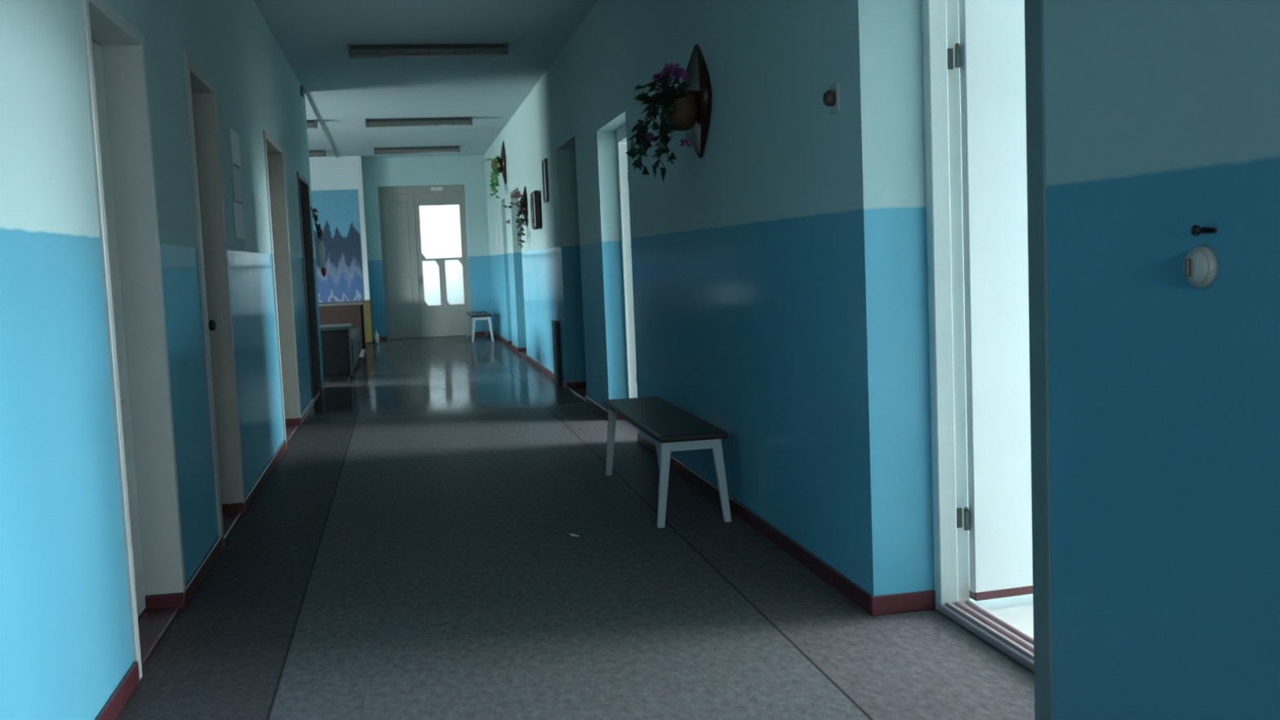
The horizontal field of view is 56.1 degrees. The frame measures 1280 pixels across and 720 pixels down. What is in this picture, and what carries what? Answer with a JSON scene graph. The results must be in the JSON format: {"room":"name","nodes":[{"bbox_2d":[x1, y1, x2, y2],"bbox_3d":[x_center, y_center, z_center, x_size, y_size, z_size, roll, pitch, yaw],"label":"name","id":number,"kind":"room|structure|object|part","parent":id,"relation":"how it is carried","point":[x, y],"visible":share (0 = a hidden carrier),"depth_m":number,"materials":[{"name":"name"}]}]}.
{"room":"hospital corridor","nodes":[
{"label":"hospital corridor","id":0,"kind":"room"},
{"bbox_2d":[0,0,324,719],"bbox_3d":[-2.019,-0.645,4.763,0.230,3.237,17.200,-3,5,-11],"label":"wall","id":1,"kind":"structure","parent":0,"point":[66,646],"depth_m":3.55,"materials":[{"name":"blue paint"}]},
{"bbox_2d":[80,0,187,679],"bbox_3d":[-1.865,-0.092,4.199,0.234,2.220,0.891,-3,5,-11],"label":"door","id":2,"kind":"structure","parent":1,"relation":"in","point":[114,48],"depth_m":4.55,"materials":[{"name":"white wood"}]},
{"bbox_2d":[95,381,325,719],"bbox_3d":[-1.833,0.924,4.922,0.014,0.070,17.200,-3,5,-11],"label":"baseboard","id":3,"kind":"structure","parent":1,"relation":"attached to","point":[113,706],"depth_m":5.00,"materials":[{"name":"red wood"}]},
{"bbox_2d":[182,47,246,546],"bbox_3d":[-2.224,-0.291,5.988,0.234,2.340,0.881,-3,5,-11],"label":"door","id":4,"kind":"structure","parent":1,"relation":"in","point":[201,95],"depth_m":6.35,"materials":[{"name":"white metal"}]},
{"bbox_3d":[-2.271,-0.172,6.315,0.077,0.190,0.060,-3,5,-11],"label":"knob","id":5,"kind":"part","parent":4,"relation":"part of","materials":[{"name":"black metal"}]},
{"bbox_2d":[229,128,241,168],"bbox_3d":[-2.373,-1.240,7.050,0.015,0.200,0.340,-3,5,-11],"label":"notice","id":6,"kind":"object","parent":1,"relation":"attached to","point":[235,148],"visible":1,"depth_m":6.99,"materials":[{"name":"paper"}]},
{"bbox_2d":[231,165,243,203],"bbox_3d":[-2.360,-1.027,7.048,0.015,0.195,0.340,-3,5,-11],"label":"notice","id":7,"kind":"object","parent":1,"relation":"attached to","point":[237,180],"visible":1,"depth_m":6.99,"materials":[{"name":"paper"}]},
{"bbox_2d":[232,202,244,239],"bbox_3d":[-2.341,-0.809,7.018,0.015,0.205,0.360,-3,5,-11],"label":"notice","id":8,"kind":"object","parent":1,"relation":"attached to","point":[237,208],"visible":1,"depth_m":6.96,"materials":[{"name":"paper"}]},
{"bbox_2d":[262,130,301,447],"bbox_3d":[-2.897,-0.545,9.377,0.234,2.320,1.351,-3,5,-11],"label":"door","id":9,"kind":"structure","parent":1,"relation":"in","point":[273,152],"depth_m":9.97,"materials":[{"name":"white wood"}]},
{"bbox_2d":[300,86,304,97],"bbox_3d":[-3.506,-2.783,12.451,0.030,0.100,0.100,-3,5,-11],"label":"junction box","id":10,"kind":"object","parent":1,"relation":"attached to","point":[302,95],"visible":1,"depth_m":12.40,"materials":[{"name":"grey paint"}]},
{"bbox_2d":[297,171,322,404],"bbox_3d":[-3.435,-0.716,12.095,0.234,2.240,1.301,-3,5,-11],"label":"door","id":11,"kind":"structure","parent":1,"relation":"in","point":[303,184],"depth_m":12.67,"materials":[{"name":"black wood"}]},
{"bbox_2d":[310,206,326,276],"bbox_3d":[-3.464,-1.273,12.936,0.127,0.757,0.195,-3,5,-11],"label":"wall ornament","id":12,"kind":"object","parent":1,"relation":"attached to","point":[320,246],"visible":1,"depth_m":12.92,"materials":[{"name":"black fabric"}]},
{"bbox_3d":[-3.495,-1.468,12.913,0.080,0.364,0.015,-3,5,-11],"label":"stem","id":13,"kind":"part","parent":12,"relation":"part of","materials":[{"name":"green plant"}]},
{"bbox_2d":[309,155,364,299],"bbox_3d":[-7.731,-1.751,20.413,6.020,3.237,0.200,-3,5,-11],"label":"wall","id":14,"kind":"structure","parent":0,"point":[326,173],"depth_m":20.69,"materials":[{"name":"paint"}]},
{"bbox_2d":[311,189,364,302],"bbox_3d":[-6.288,-1.901,20.580,2.930,1.945,0.011,-3,5,-11],"label":"picture","id":15,"kind":"object","parent":14,"relation":"attached to","point":[338,215],"visible":0.21,"depth_m":20.78,"materials":[{"name":"paint"}]},
{"bbox_2d":[355,155,369,299],"bbox_3d":[-4.799,-1.918,20.901,0.081,3.237,0.062,-3,5,-11],"label":"trim","id":16,"kind":"structure","parent":14,"relation":"attached to","point":[358,157],"depth_m":20.84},
{"bbox_2d":[360,157,369,290],"bbox_3d":[-4.894,-1.937,21.168,0.150,3.237,0.200,-3,5,-11],"label":"wall","id":17,"kind":"structure","parent":0,"point":[361,157],"depth_m":21.18,"materials":[{"name":"white paint"}]},
{"bbox_2d":[253,0,598,157],"bbox_3d":[-1.980,-2.788,9.871,13.400,0.150,27.900,-3,5,-11],"label":"ceiling","id":18,"kind":"structure","parent":0,"point":[313,37],"depth_m":11.59,"materials":[{"name":"white paint"}]},
{"bbox_2d":[306,119,317,128],"bbox_3d":[-4.876,-3.023,15.463,1.384,0.097,0.234,-3,5,-11],"label":"ceiling lamp","id":19,"kind":"object","parent":18,"relation":"attached to","point":[310,123],"visible":0.23,"depth_m":15.49,"materials":[{"name":"grey paint"}]},
{"bbox_2d":[306,123,315,128],"bbox_3d":[-4.875,-3.002,15.465,1.332,0.050,0.228,-3,5,-11],"label":"diffuser","id":20,"kind":"object","parent":19,"relation":"attached to","point":[308,125],"depth_m":15.48,"materials":[{"name":"plastic"}]},
{"bbox_2d":[308,149,325,156],"bbox_3d":[-5.800,-3.323,19.397,1.384,0.097,0.234,-3,5,-11],"label":"ceiling lamp","id":21,"kind":"object","parent":18,"relation":"attached to","point":[311,153],"visible":0.33,"depth_m":19.41,"materials":[{"name":"grey paint"}]},
{"bbox_2d":[308,152,324,156],"bbox_3d":[-5.799,-3.301,19.399,1.332,0.050,0.228,-3,5,-11],"label":"diffuser","id":22,"kind":"object","parent":21,"relation":"attached to","point":[311,154],"depth_m":19.41,"materials":[{"name":"plastic"}]},
{"bbox_2d":[301,84,337,158],"bbox_3d":[-4.365,-3.175,16.570,0.027,0.026,8.391,-3,5,-11],"label":"cable","id":23,"kind":"object","parent":18,"relation":"attached to","point":[301,85],"visible":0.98,"depth_m":15.35,"materials":[{"name":"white plastic"}]},
{"bbox_2d":[373,145,459,154],"bbox_3d":[-3.654,-3.437,19.661,1.384,0.097,0.234,-3,5,-11],"label":"ceiling lamp","id":24,"kind":"object","parent":18,"relation":"attached to","point":[430,149],"visible":1,"depth_m":19.58,"materials":[{"name":"grey paint"}]},
{"bbox_2d":[375,148,458,154],"bbox_3d":[-3.653,-3.415,19.663,1.332,0.050,0.228,-3,5,-11],"label":"diffuser","id":25,"kind":"object","parent":24,"relation":"attached to","point":[378,151],"depth_m":19.57,"materials":[{"name":"plastic"}]},
{"bbox_2d":[364,116,472,128],"bbox_3d":[-2.919,-3.141,15.863,1.384,0.097,0.234,-3,5,-11],"label":"ceiling lamp","id":26,"kind":"object","parent":18,"relation":"attached to","point":[461,121],"visible":1,"depth_m":15.78,"materials":[{"name":"grey paint"}]},
{"bbox_2d":[367,120,470,127],"bbox_3d":[-2.918,-3.119,15.865,1.332,0.050,0.228,-3,5,-11],"label":"diffuser","id":27,"kind":"object","parent":26,"relation":"attached to","point":[371,123],"depth_m":15.77,"materials":[{"name":"plastic"}]},
{"bbox_2d":[347,42,508,58],"bbox_3d":[-1.869,-2.734,10.633,1.384,0.097,0.234,-3,5,-11],"label":"ceiling lamp","id":28,"kind":"object","parent":18,"relation":"attached to","point":[486,50],"visible":1,"depth_m":10.55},
{"bbox_2d":[351,48,505,58],"bbox_3d":[-1.869,-2.713,10.635,1.332,0.050,0.228,-3,5,-11],"label":"diffuser","id":29,"kind":"object","parent":28,"relation":"attached to","point":[378,53],"depth_m":10.56,"materials":[{"name":"plastic"}]},
{"bbox_2d":[361,155,493,337],"bbox_3d":[-3.908,-2.015,21.588,2.351,3.237,0.250,-3,5,-11],"label":"wall","id":30,"kind":"structure","parent":0,"point":[468,171],"depth_m":21.42,"materials":[{"name":"white paint"}]},
{"bbox_2d":[377,184,472,339],"bbox_3d":[-3.872,-1.770,21.686,1.530,2.730,0.128,-3,5,-11],"label":"door","id":31,"kind":"structure","parent":30,"relation":"in","point":[424,228],"depth_m":21.69,"materials":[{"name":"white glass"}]},
{"bbox_3d":[-4.007,-1.430,21.655,0.115,0.170,0.068,-3,5,-11],"label":"handle","id":32,"kind":"part","parent":31,"relation":"part of","materials":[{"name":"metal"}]},
{"bbox_3d":[-3.777,-1.394,21.758,0.300,0.820,0.006,-3,5,-11],"label":"pane","id":33,"kind":"part","parent":31,"relation":"part of","materials":[{"name":"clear glass"}]},
{"bbox_3d":[-3.656,-3.080,21.593,0.210,0.065,0.015,-3,5,-11],"label":"plate","id":34,"kind":"part","parent":31,"relation":"part of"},
{"bbox_3d":[-3.609,-2.322,21.719,0.723,0.960,0.006,-3,5,-11],"label":"pane","id":35,"kind":"part","parent":31,"relation":"part of","materials":[{"name":"clear glass"}]},
{"bbox_3d":[-3.374,-1.417,21.836,0.323,0.820,0.006,-3,5,-11],"label":"pane","id":36,"kind":"part","parent":31,"relation":"part of","materials":[{"name":"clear glass"}]},
{"bbox_2d":[373,330,490,341],"bbox_3d":[-3.687,-0.419,21.423,2.137,0.070,0.400,-3,5,-11],"label":"baseboard","id":37,"kind":"structure","parent":30,"relation":"attached to","point":[477,333],"depth_m":21.75,"materials":[{"name":"red wood"}]},
{"bbox_2d":[115,334,1035,719],"bbox_3d":[-1.838,0.557,10.159,13.400,0.103,27.900,-3,5,-11],"label":"floor","id":38,"kind":"structure","parent":0,"point":[409,552],"depth_m":4.65,"materials":[{"name":"grey carpet"}]},
{"bbox_2d":[320,323,353,381],"bbox_3d":[-4.081,-0.070,14.268,1.300,0.635,0.756,-3,5,-11],"label":"base cabinet","id":39,"kind":"object","parent":38,"relation":"on","point":[335,339],"visible":0.14,"depth_m":14.02,"materials":[{"name":"grey laminate"}]},
{"bbox_3d":[-3.711,-0.069,13.993,0.600,0.490,0.020,-3,5,-11],"label":"door","id":40,"kind":"part","parent":39,"relation":"part of","materials":[{"name":"grey wood"}]},
{"bbox_2d":[318,300,366,352],"bbox_3d":[-4.895,-0.488,18.622,1.250,0.790,0.600,-3,5,-11],"label":"desk","id":41,"kind":"object","parent":38,"relation":"on","point":[345,312],"visible":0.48,"depth_m":18.40,"materials":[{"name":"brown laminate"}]},
{"bbox_3d":[-4.269,-0.481,18.488,0.035,0.745,0.035,-3,5,-11],"label":"leg","id":42,"kind":"part","parent":41,"relation":"part of","materials":[{"name":"grey paint"}]},
{"bbox_3d":[-4.320,-0.529,18.733,0.025,0.684,0.470,-3,5,-11],"label":"panel","id":43,"kind":"part","parent":41,"relation":"part of","materials":[{"name":"grey paint"}]},
{"bbox_3d":[-4.367,-0.519,18.982,0.035,0.745,0.035,-3,5,-11],"label":"leg","id":44,"kind":"part","parent":41,"relation":"part of","materials":[{"name":"grey paint"}]},
{"bbox_2d":[350,328,361,368],"bbox_3d":[-4.448,-0.119,16.244,1.278,0.425,2.920,-3,5,-11],"label":"base cabinet","id":45,"kind":"object","parent":38,"relation":"on","point":[356,339],"visible":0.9,"depth_m":16.10,"materials":[{"name":"grey wood"}]},
{"bbox_3d":[-3.650,-0.092,15.308,0.017,0.305,0.695,-3,5,-11],"label":"door","id":46,"kind":"part","parent":45,"relation":"part of","materials":[{"name":"grey wood"}]},
{"bbox_3d":[-3.789,-0.146,16.007,0.017,0.305,0.695,-3,5,-11],"label":"door","id":47,"kind":"part","parent":45,"relation":"part of","materials":[{"name":"grey wood"}]},
{"bbox_3d":[-3.928,-0.201,16.707,0.017,0.305,0.695,-3,5,-11],"label":"door","id":48,"kind":"part","parent":45,"relation":"part of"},
{"bbox_3d":[-4.067,-0.255,17.406,0.017,0.305,0.695,-3,5,-11],"label":"door","id":49,"kind":"part","parent":45,"relation":"part of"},
{"bbox_2d":[360,299,373,343],"bbox_3d":[-4.726,-0.661,20.774,0.190,0.750,0.370,-3,5,-11],"label":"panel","id":50,"kind":"object","parent":38,"relation":"on","point":[367,308],"visible":0.68,"depth_m":20.62,"materials":[{"name":"paint"}]},
{"bbox_2d":[373,328,379,342],"bbox_3d":[-4.568,-0.412,20.787,0.095,0.240,0.098,-3,5,-11],"label":"bottle","id":51,"kind":"object","parent":38,"relation":"on","point":[376,340],"visible":1,"depth_m":20.76,"materials":[{"name":"white plastic"}]},
{"bbox_2d":[466,311,493,342],"bbox_3d":[-2.759,-0.581,20.624,0.365,0.450,1.600,-3,5,-11],"label":"bench","id":52,"kind":"object","parent":38,"relation":"on","point":[478,315],"visible":1,"depth_m":19.91,"materials":[{"name":"paint"}]},
{"bbox_3d":[-3.040,-0.611,21.322,0.084,0.414,0.034,-3,5,-11],"label":"leg","id":53,"kind":"part","parent":52,"relation":"part of","materials":[{"name":"paint"}]},
{"bbox_3d":[-2.752,-0.498,19.875,0.084,0.414,0.034,-3,5,-11],"label":"leg","id":54,"kind":"part","parent":52,"relation":"part of","materials":[{"name":"paint"}]},
{"bbox_3d":[-2.768,-0.788,20.606,0.336,0.034,1.600,-3,5,-11],"label":"seat","id":55,"kind":"part","parent":52,"relation":"part of","materials":[{"name":"grey wood"}]},
{"bbox_3d":[-2.764,-0.627,21.376,0.084,0.414,0.034,-3,5,-11],"label":"leg","id":56,"kind":"part","parent":52,"relation":"part of","materials":[{"name":"paint"}]},
{"bbox_3d":[-2.477,-0.514,19.928,0.084,0.414,0.034,-3,5,-11],"label":"leg","id":57,"kind":"part","parent":52,"relation":"part of","materials":[{"name":"paint"}]},
{"bbox_2d":[551,320,560,385],"bbox_3d":[-0.880,-0.079,12.601,0.029,0.670,0.320,-3,5,-11],"label":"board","id":58,"kind":"object","parent":38,"relation":"on","point":[554,323],"visible":1,"depth_m":12.48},
{"bbox_2d":[604,396,731,528],"bbox_3d":[0.109,0.515,6.504,0.365,0.450,1.600,-3,5,-11],"label":"bench","id":59,"kind":"object","parent":38,"relation":"on","point":[672,428],"visible":1,"depth_m":5.88,"materials":[{"name":"paint"}]},
{"bbox_3d":[-0.172,0.485,7.202,0.084,0.414,0.034,-3,5,-11],"label":"leg","id":60,"kind":"part","parent":59,"relation":"part of","materials":[{"name":"paint"}]},
{"bbox_3d":[0.104,0.468,7.256,0.084,0.414,0.034,-3,5,-11],"label":"leg","id":61,"kind":"part","parent":59,"relation":"part of","materials":[{"name":"paint"}]},
{"bbox_3d":[0.116,0.597,5.755,0.084,0.414,0.034,-3,5,-11],"label":"leg","id":62,"kind":"part","parent":59,"relation":"part of","materials":[{"name":"paint"}]},
{"bbox_3d":[0.101,0.308,6.486,0.336,0.034,1.600,-3,5,-11],"label":"seat","id":63,"kind":"part","parent":59,"relation":"part of","materials":[{"name":"grey wood"}]},
{"bbox_3d":[0.392,0.581,5.808,0.084,0.414,0.034,-3,5,-11],"label":"leg","id":64,"kind":"part","parent":59,"relation":"part of","materials":[{"name":"paint"}]},
{"bbox_2d":[484,0,1279,719],"bbox_3d":[-0.339,-1.204,10.422,0.300,3.237,27.700,-3,5,-11],"label":"wall","id":65,"kind":"structure","parent":0,"point":[780,271],"depth_m":4.13,"materials":[{"name":"blue paint"}]},
{"bbox_2d":[484,141,506,198],"bbox_3d":[-2.114,-2.767,17.492,0.303,0.834,0.556,-3,5,-11],"label":"wall planter","id":66,"kind":"object","parent":65,"relation":"attached to","point":[498,164],"visible":1,"depth_m":17.43,"materials":[{"name":"brown wood"}]},
{"bbox_3d":[-2.076,-2.829,17.517,0.195,0.197,0.194,-3,5,-11],"label":"pot","id":67,"kind":"part","parent":66,"relation":"part of","materials":[{"name":"brown ceramic"}]},
{"bbox_3d":[-1.999,-2.883,17.528,0.050,0.620,0.440,-3,5,-11],"label":"plate","id":68,"kind":"part","parent":66,"relation":"part of","materials":[{"name":"brown wood"}]},
{"bbox_2d":[495,220,499,250],"bbox_3d":[-2.332,-2.034,19.624,0.005,0.480,0.400,-3,5,-11],"label":"poster","id":69,"kind":"object","parent":65,"relation":"attached to","point":[496,221],"visible":1,"depth_m":19.59,"materials":[{"name":"paper"}]},
{"bbox_2d":[502,186,528,248],"bbox_3d":[-1.508,-1.762,14.874,0.324,0.777,0.396,0,5,23],"label":"wall planter","id":70,"kind":"object","parent":65,"relation":"attached to","point":[522,206],"visible":1,"depth_m":14.84,"materials":[{"name":"brown wood"}]},
{"bbox_3d":[-1.520,-2.055,14.847,0.117,0.093,0.130,0,6,30],"label":"flower","id":71,"kind":"part","parent":70,"relation":"part of","materials":[{"name":"pink plant"}]},
{"bbox_3d":[-1.469,-1.865,14.901,0.103,0.104,0.102,-3,5,-11],"label":"pot","id":72,"kind":"part","parent":70,"relation":"part of","materials":[{"name":"brown ceramic"}]},
{"bbox_3d":[-1.432,-1.907,14.905,0.050,0.500,0.200,-3,5,-11],"label":"plate","id":73,"kind":"part","parent":70,"relation":"part of","materials":[{"name":"brown wood"}]},
{"bbox_2d":[518,351,526,357],"bbox_3d":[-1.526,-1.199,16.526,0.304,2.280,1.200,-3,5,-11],"label":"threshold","id":74,"kind":"structure","parent":65,"relation":"in","point":[523,353],"depth_m":16.79,"materials":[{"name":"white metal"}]},
{"bbox_2d":[529,190,542,230],"bbox_3d":[-1.179,-1.691,13.561,0.094,0.430,0.360,-3,5,-11],"label":"picture frame","id":75,"kind":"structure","parent":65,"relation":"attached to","point":[535,200],"depth_m":13.40,"materials":[{"name":"black plastic"}]},
{"bbox_3d":[-1.219,-1.689,13.553,0.012,0.280,0.240,-3,5,-11],"label":"panel","id":76,"kind":"part","parent":75,"relation":"part of","materials":[{"name":"white plastic"}]},
{"bbox_2d":[541,158,549,202],"bbox_3d":[-1.007,-1.908,12.781,0.030,0.450,0.280,-3,5,-11],"label":"picture frame","id":77,"kind":"object","parent":65,"relation":"attached to","point":[544,162],"visible":1,"depth_m":12.66,"materials":[{"name":"grey paint"}]},
{"bbox_2d":[543,162,546,199],"bbox_3d":[-1.000,-1.908,12.782,0.012,0.390,0.220,-3,5,-11],"label":"print","id":78,"kind":"object","parent":77,"relation":"attached to","point":[544,163],"depth_m":12.84,"materials":[{"name":"paper"}]},
{"bbox_2d":[568,386,586,401],"bbox_3d":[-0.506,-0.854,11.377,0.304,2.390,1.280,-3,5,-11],"label":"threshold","id":79,"kind":"structure","parent":65,"relation":"in","point":[580,392],"depth_m":11.64,"materials":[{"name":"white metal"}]},
{"bbox_2d":[616,124,637,398],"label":"door","id":80,"kind":"structure","parent":65,"relation":"in","point":[621,140],"depth_m":9.53,"materials":[{"name":"white wood"}]},
{"bbox_2d":[625,44,711,182],"bbox_3d":[0.119,-1.279,6.231,0.384,0.693,0.598,-3,5,-11],"label":"wall planter","id":81,"kind":"object","parent":65,"relation":"attached to","point":[686,107],"visible":1,"depth_m":6.14,"materials":[{"name":"brown wood"}]},
{"bbox_3d":[0.042,-1.151,6.201,0.073,0.053,0.061,1,6,35],"label":"flower","id":82,"kind":"part","parent":81,"relation":"part of","materials":[{"name":"purple plant"}]},
{"bbox_3d":[0.115,-1.470,6.203,0.109,0.076,0.098,-3,5,-11],"label":"flower","id":83,"kind":"part","parent":81,"relation":"part of","materials":[{"name":"purple plant"}]},
{"bbox_3d":[0.155,-1.487,6.161,0.118,0.086,0.133,-6,6,-35],"label":"flower","id":84,"kind":"part","parent":81,"relation":"part of","materials":[{"name":"purple plant"}]},
{"bbox_3d":[0.209,-1.289,6.220,0.195,0.197,0.194,-3,5,-11],"label":"pot","id":85,"kind":"part","parent":81,"relation":"part of","materials":[{"name":"brown ceramic"}]},
{"bbox_3d":[0.204,-1.462,6.143,0.096,0.067,0.074,-3,5,-11],"label":"flower","id":86,"kind":"part","parent":81,"relation":"part of","materials":[{"name":"purple plant"}]},
{"bbox_3d":[0.231,-1.121,6.169,0.070,0.049,0.066,-3,5,-11],"label":"flower","id":87,"kind":"part","parent":81,"relation":"part of","materials":[{"name":"purple plant"}]},
{"bbox_3d":[0.286,-1.343,6.231,0.050,0.580,0.500,-3,5,-11],"label":"plate","id":88,"kind":"part","parent":81,"relation":"part of","materials":[{"name":"brown wood"}]},
{"bbox_2d":[493,330,1048,719],"bbox_3d":[-0.091,0.462,9.425,0.242,0.070,25.400,-3,5,-11],"label":"baseboard","id":89,"kind":"structure","parent":65,"relation":"attached to","point":[919,601],"depth_m":4.99,"materials":[{"name":"red wood"}]},
{"bbox_2d":[822,81,840,114],"bbox_3d":[0.686,-0.941,4.319,0.045,0.105,0.085,-3,5,-11],"label":"wall socket","id":90,"kind":"object","parent":65,"relation":"attached to","point":[831,98],"visible":1,"depth_m":4.30,"materials":[{"name":"white plastic"}]},
{"bbox_3d":[0.702,-0.942,4.322,0.012,0.105,0.085,-3,5,-11],"label":"plate","id":91,"kind":"part","parent":90,"relation":"part of","materials":[{"name":"white plastic"}]},
{"bbox_2d":[921,0,1034,672],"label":"door","id":92,"kind":"structure","parent":65,"relation":"in","point":[977,56],"depth_m":4.16,"materials":[{"name":"white wood"}]},
{"bbox_3d":[1.181,-0.213,3.634,0.123,2.300,1.180,-3,5,-11],"label":"frame","id":93,"kind":"part","parent":92,"relation":"part of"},
{"bbox_3d":[1.230,0.913,3.715,0.128,0.040,1.150,-3,5,-11],"label":"sill","id":94,"kind":"part","parent":92,"relation":"part of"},
{"bbox_2d":[1024,0,1053,719],"bbox_3d":[1.028,-0.154,3.032,0.056,2.300,0.085,-3,5,-11],"label":"trim","id":95,"kind":"structure","parent":65,"relation":"attached to","point":[1033,9],"depth_m":3.03,"materials":[{"name":"paint"}]},
{"bbox_2d":[1182,245,1217,288],"bbox_3d":[1.105,-0.185,2.393,0.044,0.084,0.084,-3,5,-11],"label":"light switch","id":96,"kind":"object","parent":65,"relation":"attached to","point":[1200,267],"visible":1,"depth_m":2.37,"materials":[{"name":"white plastic"}]},
{"bbox_3d":[1.090,-0.183,2.385,0.011,0.036,0.008,-3,5,-11],"label":"lever","id":97,"kind":"part","parent":96,"relation":"part of","materials":[{"name":"white plastic"}]},
{"bbox_2d":[1191,224,1216,235],"bbox_3d":[1.120,-0.258,2.384,0.046,0.022,0.052,0,6,28],"label":"hook","id":98,"kind":"object","parent":65,"relation":"attached to","point":[1196,229],"visible":1,"depth_m":2.37,"materials":[{"name":"black plastic"}]},
{"bbox_2d":[958,10,967,444],"bbox_3d":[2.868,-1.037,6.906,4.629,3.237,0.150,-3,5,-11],"label":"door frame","id":99,"kind":"structure","parent":0,"point":[958,11],"depth_m":6.64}
]}

